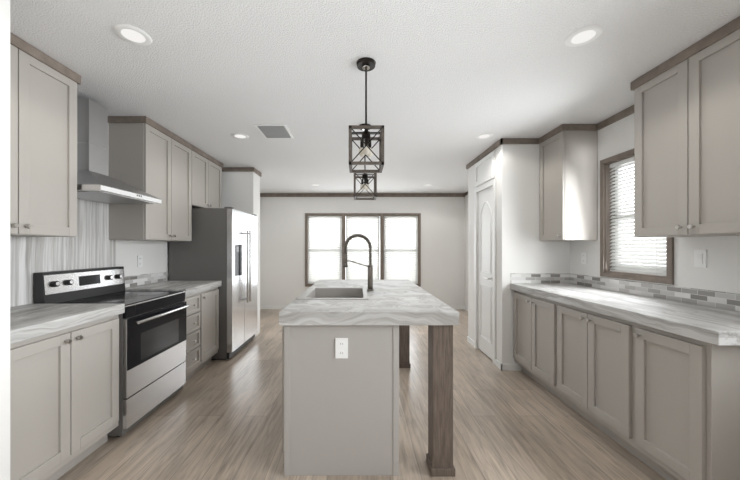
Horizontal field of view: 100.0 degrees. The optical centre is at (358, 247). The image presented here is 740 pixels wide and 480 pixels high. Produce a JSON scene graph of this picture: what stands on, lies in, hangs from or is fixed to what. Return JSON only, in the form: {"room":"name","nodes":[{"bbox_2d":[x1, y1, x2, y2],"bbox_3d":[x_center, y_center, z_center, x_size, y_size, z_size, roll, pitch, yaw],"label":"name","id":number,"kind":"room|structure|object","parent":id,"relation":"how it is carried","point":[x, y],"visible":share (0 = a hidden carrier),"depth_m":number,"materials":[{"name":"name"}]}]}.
{"room":"kitchen","nodes":[
{"label":"kitchen","id":0,"kind":"room"},
{"bbox_2d":[0,0,9,479],"bbox_3d":[-1.897,0.070,1.317,0.705,2.500,0.115,0,0,0],"label":"wall","id":1,"kind":"structure","parent":0,"point":[4,239],"depth_m":1.35,"materials":[{"name":"paint"}]},
{"bbox_2d":[116,240,168,280],"bbox_3d":[-2.310,0.070,2.650,0.120,2.500,8.340,0,0,0],"label":"wall","id":2,"kind":"structure","parent":0,"point":[155,254],"depth_m":3.24,"materials":[{"name":"paint"}]},
{"bbox_2d":[10,32,80,236],"bbox_3d":[-2.066,-0.626,1.752,0.361,1.103,0.748,0,0,0],"label":"upper cabinet","id":3,"kind":"object","parent":2,"relation":"attached to","point":[43,144],"visible":0.88,"depth_m":1.88,"materials":[{"name":"grey wood"}]},
{"bbox_2d":[10,123,115,306],"bbox_3d":[-2.248,-0.390,2.122,0.003,1.579,1.492,0,0,0],"label":"backsplash","id":4,"kind":"structure","parent":2,"relation":"attached to","point":[90,245],"depth_m":2.38,"materials":[{"name":"grey tile"}]},
{"bbox_2d":[77,98,161,203],"bbox_3d":[-2.006,-0.765,2.453,0.477,0.749,0.654,0,0,0],"label":"range hood","id":5,"kind":"object","parent":4,"relation":"attached to","point":[96,182],"visible":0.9,"depth_m":2.38,"materials":[{"name":"silver metal"}]},
{"bbox_2d":[137,255,142,266],"bbox_3d":[-2.242,0.135,3.180,0.009,0.116,0.072,0,0,0],"label":"outlet","id":6,"kind":"object","parent":2,"relation":"attached to","point":[140,261],"visible":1,"depth_m":3.18,"materials":[{"name":"white plastic"}]},
{"bbox_2d":[124,272,166,287],"bbox_3d":[-2.248,0.338,3.247,0.003,0.125,0.756,0,0,0],"label":"backsplash","id":7,"kind":"structure","parent":2,"relation":"attached to","point":[136,280],"depth_m":3.25,"materials":[{"name":"tile"}]},
{"bbox_2d":[108,116,192,240],"bbox_3d":[-2.066,-0.626,3.162,0.361,1.103,0.782,0,0,0],"label":"upper cabinet","id":8,"kind":"object","parent":2,"relation":"attached to","point":[149,156],"visible":1,"depth_m":2.87,"materials":[{"name":"grey wood"}]},
{"bbox_2d":[192,146,222,207],"bbox_3d":[-2.066,-0.837,3.953,0.361,0.683,0.793,0,0,0],"label":"upper cabinet","id":9,"kind":"object","parent":2,"relation":"attached to","point":[206,180],"visible":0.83,"depth_m":3.88,"materials":[{"name":"grey wood"}]},
{"bbox_2d":[222,172,259,335],"bbox_3d":[-1.900,0.070,4.707,0.700,2.500,0.305,0,0,0],"label":"wall","id":10,"kind":"structure","parent":0,"point":[241,191],"depth_m":4.55,"materials":[{"name":"paint"}]},
{"bbox_2d":[222,167,254,171],"bbox_3d":[-1.891,-1.149,4.543,0.718,0.058,0.020,0,0,0],"label":"crown molding","id":11,"kind":"structure","parent":10,"relation":"attached to","point":[225,169],"depth_m":4.53,"materials":[{"name":"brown wood"}]},
{"bbox_2d":[255,168,261,176],"bbox_3d":[-1.541,-1.149,4.730,0.018,0.058,0.296,0,0,0],"label":"crown molding","id":12,"kind":"structure","parent":10,"relation":"attached to","point":[257,172],"depth_m":4.73,"materials":[{"name":"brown wood"}]},
{"bbox_2d":[57,309,665,479],"bbox_3d":[0.015,1.360,2.650,4.770,0.080,8.340,0,0,0],"label":"floor","id":13,"kind":"structure","parent":0,"point":[217,420],"depth_m":2.23,"materials":[{"name":"brown wood"}]},
{"bbox_2d":[10,315,118,479],"bbox_3d":[-1.921,0.883,1.750,0.651,0.874,0.747,0,0,0],"label":"base cabinet","id":14,"kind":"object","parent":13,"relation":"on","point":[64,401],"visible":0.9,"depth_m":1.71,"materials":[{"name":"grey wood"}]},
{"bbox_2d":[10,304,124,344],"bbox_3d":[-1.924,0.412,1.751,0.644,0.065,0.748,0,0,0],"label":"countertop","id":15,"kind":"structure","parent":14,"relation":"on","point":[29,321],"depth_m":1.77,"materials":[{"name":"stone"}]},
{"bbox_2d":[34,266,188,436],"bbox_3d":[-1.885,0.745,2.498,0.691,1.150,0.735,0,0,0],"label":"range","id":16,"kind":"object","parent":13,"relation":"on","point":[152,351],"visible":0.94,"depth_m":2.37,"materials":[{"name":"grey metal"}]},
{"bbox_2d":[185,287,218,379],"bbox_3d":[-1.921,0.883,3.245,0.651,0.874,0.749,0,0,0],"label":"base cabinet","id":17,"kind":"object","parent":13,"relation":"on","point":[202,328],"visible":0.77,"depth_m":3.22,"materials":[{"name":"grey wood"}]},
{"bbox_2d":[125,281,221,295],"bbox_3d":[-1.924,0.412,3.246,0.644,0.065,0.752,0,0,0],"label":"countertop","id":18,"kind":"structure","parent":17,"relation":"on","point":[190,287],"depth_m":3.15,"materials":[{"name":"stone"}]},
{"bbox_2d":[169,207,256,359],"bbox_3d":[-1.819,0.418,4.085,0.802,1.803,0.910,0,0,0],"label":"refrigerator","id":19,"kind":"object","parent":13,"relation":"on","point":[221,246],"visible":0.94,"depth_m":3.63,"materials":[{"name":"grey metal"}]},
{"bbox_2d":[282,325,398,475],"bbox_3d":[-0.110,0.880,2.263,0.683,0.880,0.934,0,0,0],"label":"base cabinet","id":20,"kind":"object","parent":13,"relation":"on","point":[340,416],"visible":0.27,"depth_m":1.78,"materials":[{"name":"grey wood"}]},
{"bbox_2d":[335,338,347,357],"bbox_3d":[-0.100,0.580,1.795,0.072,0.116,0.009,0,0,0],"label":"outlet","id":21,"kind":"object","parent":20,"relation":"attached to","point":[341,347],"visible":1,"depth_m":1.79,"materials":[{"name":"white plastic"}]},
{"bbox_2d":[279,280,458,324],"bbox_3d":[0.058,0.467,2.670,1.025,0.216,1.810,0,0,0],"label":"countertop","id":22,"kind":"structure","parent":20,"relation":"on","point":[356,302],"depth_m":1.94,"materials":[{"name":"stone"}]},
{"bbox_2d":[343,234,373,290],"bbox_3d":[-0.005,0.118,2.607,0.260,0.481,0.086,0,0,0],"label":"faucet","id":23,"kind":"object","parent":22,"relation":"on","point":[370,270],"visible":1,"depth_m":2.61,"materials":[{"name":"brown metal"}]},
{"bbox_2d":[399,325,410,367],"bbox_3d":[0.498,0.880,3.480,0.140,0.879,0.140,0,0,0],"label":"island leg rear","id":24,"kind":"object","parent":13,"relation":"on","point":[404,346],"visible":0.6,"depth_m":3.42,"materials":[{"name":"brown wood"}]},
{"bbox_2d":[426,325,454,476],"bbox_3d":[0.487,0.880,1.860,0.140,0.879,0.140,0,0,0],"label":"island leg front","id":25,"kind":"object","parent":13,"relation":"on","point":[439,457],"visible":0.83,"depth_m":1.80,"materials":[{"name":"brown wood"}]},
{"bbox_2d":[514,290,553,394],"bbox_3d":[1.965,0.883,2.981,0.621,0.874,0.732,0,0,0],"label":"base cabinet","id":26,"kind":"object","parent":13,"relation":"on","point":[533,315],"depth_m":2.93,"materials":[{"name":"grey wood"}]},
{"bbox_2d":[554,301,625,448],"bbox_3d":[1.965,0.883,2.248,0.621,0.874,0.732,0,0,0],"label":"base cabinet","id":27,"kind":"object","parent":13,"relation":"on","point":[590,347],"depth_m":2.21,"materials":[{"name":"grey wood"}]},
{"bbox_2d":[626,321,739,479],"bbox_3d":[1.965,0.883,1.679,0.621,0.874,0.407,0,0,0],"label":"base cabinet","id":28,"kind":"object","parent":13,"relation":"on","point":[665,405],"depth_m":1.60,"materials":[{"name":"grey wood"}]},
{"bbox_2d":[511,283,739,345],"bbox_3d":[1.954,0.412,2.378,0.644,0.065,1.937,0,0,0],"label":"countertop","id":29,"kind":"structure","parent":28,"relation":"on","point":[715,326],"depth_m":1.92,"materials":[{"name":"stone"}]},
{"bbox_2d":[260,197,464,305],"bbox_3d":[0.015,0.070,6.760,4.530,2.500,0.120,0,0,0],"label":"wall","id":30,"kind":"structure","parent":0,"point":[282,251],"depth_m":6.70,"materials":[{"name":"paint"}]},
{"bbox_2d":[260,306,463,308],"bbox_3d":[0.015,1.285,6.694,4.530,0.070,0.012,0,0,0],"label":"baseboard","id":31,"kind":"structure","parent":30,"relation":"attached to","point":[283,307],"depth_m":6.69,"materials":[{"name":"white paint"}]},
{"bbox_2d":[260,193,464,196],"bbox_3d":[0.015,-1.140,6.690,4.530,0.076,0.020,0,0,0],"label":"crown molding","id":32,"kind":"structure","parent":30,"relation":"attached to","point":[261,194],"depth_m":6.68,"materials":[{"name":"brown wood"}]},
{"bbox_2d":[305,213,420,286],"bbox_3d":[0.083,0.040,6.750,2.495,1.580,0.135,0,0,0],"label":"window","id":33,"kind":"structure","parent":30,"relation":"in","point":[387,264],"depth_m":6.74,"materials":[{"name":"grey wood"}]},
{"bbox_2d":[10,0,739,192],"bbox_3d":[0.015,-1.205,2.650,4.770,0.050,8.340,0,0,0],"label":"ceiling","id":34,"kind":"structure","parent":0,"point":[448,81],"depth_m":2.05,"materials":[{"name":"white paint"}]},
{"bbox_2d":[113,24,151,45],"bbox_3d":[-1.250,-1.176,1.720,0.176,0.006,0.176,0,0,0],"label":"recessed light","id":35,"kind":"object","parent":34,"relation":"in","point":[133,34],"visible":1,"depth_m":1.71,"materials":[{"name":"white plastic"}]},
{"bbox_2d":[231,133,248,138],"bbox_3d":[-1.250,-1.176,3.270,0.176,0.006,0.176,0,0,0],"label":"recessed light","id":36,"kind":"object","parent":34,"relation":"in","point":[239,136],"visible":0.98,"depth_m":3.27,"materials":[{"name":"white plastic"}]},
{"bbox_2d":[254,124,293,138],"bbox_3d":[-0.850,-1.171,3.140,0.300,0.016,0.360,0,0,0],"label":"ceiling vent","id":37,"kind":"object","parent":34,"relation":"in","point":[274,131],"visible":1,"depth_m":3.12,"materials":[{"name":"white plastic"}]},
{"bbox_2d":[354,123,376,199],"bbox_3d":[0.058,-0.830,3.000,0.215,0.699,0.215,0,0,0],"label":"pendant light","id":38,"kind":"object","parent":34,"relation":"hanging from","point":[365,179],"visible":0.79,"depth_m":2.97,"materials":[{"name":"brown metal"}]},
{"bbox_2d":[349,57,383,172],"bbox_3d":[0.045,-0.842,1.980,0.215,0.674,0.215,0,0,0],"label":"pendant light","id":39,"kind":"object","parent":34,"relation":"hanging from","point":[365,64],"visible":1,"depth_m":1.95,"materials":[{"name":"brown metal"}]},
{"bbox_2d":[476,133,492,138],"bbox_3d":[1.320,-1.176,3.270,0.176,0.006,0.176,0,0,0],"label":"recessed light","id":40,"kind":"object","parent":34,"relation":"in","point":[484,135],"visible":1,"depth_m":3.26,"materials":[{"name":"white plastic"}]},
{"bbox_2d":[564,25,602,46],"bbox_3d":[1.250,-1.176,1.730,0.176,0.006,0.176,0,0,0],"label":"recessed light","id":41,"kind":"object","parent":34,"relation":"in","point":[583,35],"visible":1,"depth_m":1.72,"materials":[{"name":"white plastic"}]},
{"bbox_2d":[468,144,569,363],"bbox_3d":[1.913,0.070,3.870,0.735,2.500,1.043,0,0,0],"label":"wall","id":42,"kind":"structure","parent":0,"point":[524,254],"depth_m":3.35,"materials":[{"name":"paint"}]},
{"bbox_2d":[474,151,495,364],"bbox_3d":[1.546,0.110,3.810,0.093,2.420,0.620,0,0,0],"label":"pantry door","id":43,"kind":"structure","parent":42,"relation":"in","point":[484,169],"depth_m":3.79,"materials":[{"name":"white paint"}]},
{"bbox_2d":[466,138,537,370],"bbox_3d":[1.903,0.071,3.872,0.755,2.498,1.080,0,0,0],"label":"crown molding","id":44,"kind":"structure","parent":42,"relation":"attached to","point":[498,364],"depth_m":3.34,"materials":[{"name":"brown wood"}]},
{"bbox_2d":[465,113,739,306],"bbox_3d":[2.340,0.070,2.650,0.120,2.500,8.340,0,0,0],"label":"wall","id":45,"kind":"structure","parent":0,"point":[721,272],"depth_m":2.21,"materials":[{"name":"paint"}]},
{"bbox_2d":[538,124,597,240],"bbox_3d":[2.095,-0.626,3.147,0.361,1.103,0.401,0,0,0],"label":"upper cabinet","id":46,"kind":"object","parent":45,"relation":"attached to","point":[568,182],"visible":0.98,"depth_m":2.96,"materials":[{"name":"grey wood"}]},
{"bbox_2d":[581,253,586,263],"bbox_3d":[2.275,0.105,3.140,0.009,0.116,0.072,0,0,0],"label":"outlet","id":47,"kind":"object","parent":45,"relation":"attached to","point":[583,258],"visible":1,"depth_m":3.13,"materials":[{"name":"white plastic"}]},
{"bbox_2d":[597,105,633,129],"bbox_3d":[2.270,-1.149,2.578,0.020,0.058,0.733,0,0,0],"label":"crown molding","id":48,"kind":"structure","parent":45,"relation":"attached to","point":[617,117],"depth_m":2.72,"materials":[{"name":"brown wood"}]},
{"bbox_2d":[600,149,673,284],"bbox_3d":[2.330,-0.278,2.580,0.135,1.085,0.670,0,0,0],"label":"window","id":49,"kind":"structure","parent":45,"relation":"in","point":[612,260],"depth_m":2.72,"materials":[{"name":"grey wood"}]},
{"bbox_2d":[570,274,739,311],"bbox_3d":[2.279,0.338,2.381,0.003,0.125,1.942,0,0,0],"label":"backsplash","id":50,"kind":"structure","parent":45,"relation":"attached to","point":[722,300],"depth_m":2.30,"materials":[{"name":"tile"}]},
{"bbox_2d":[630,16,739,236],"bbox_3d":[2.095,-0.626,1.835,0.361,1.103,0.748,0,0,0],"label":"upper cabinet","id":51,"kind":"object","parent":45,"relation":"attached to","point":[686,142],"visible":1,"depth_m":1.81,"materials":[{"name":"grey wood"}]},
{"bbox_2d":[694,250,706,267],"bbox_3d":[2.274,0.070,2.070,0.010,0.116,0.072,0,0,0],"label":"light switch","id":52,"kind":"object","parent":45,"relation":"attached to","point":[700,258],"visible":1,"depth_m":2.06,"materials":[{"name":"white plastic"}]},
{"label":"outside","id":53,"kind":"structure","parent":0,"visible":0},
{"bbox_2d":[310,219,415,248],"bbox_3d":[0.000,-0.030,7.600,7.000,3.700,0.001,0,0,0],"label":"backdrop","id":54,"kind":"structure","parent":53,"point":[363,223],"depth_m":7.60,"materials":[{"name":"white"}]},
{"bbox_2d":[621,164,665,265],"bbox_3d":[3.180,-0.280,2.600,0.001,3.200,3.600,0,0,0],"label":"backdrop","id":55,"kind":"structure","parent":53,"point":[633,223],"depth_m":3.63,"materials":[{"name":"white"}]}
]}

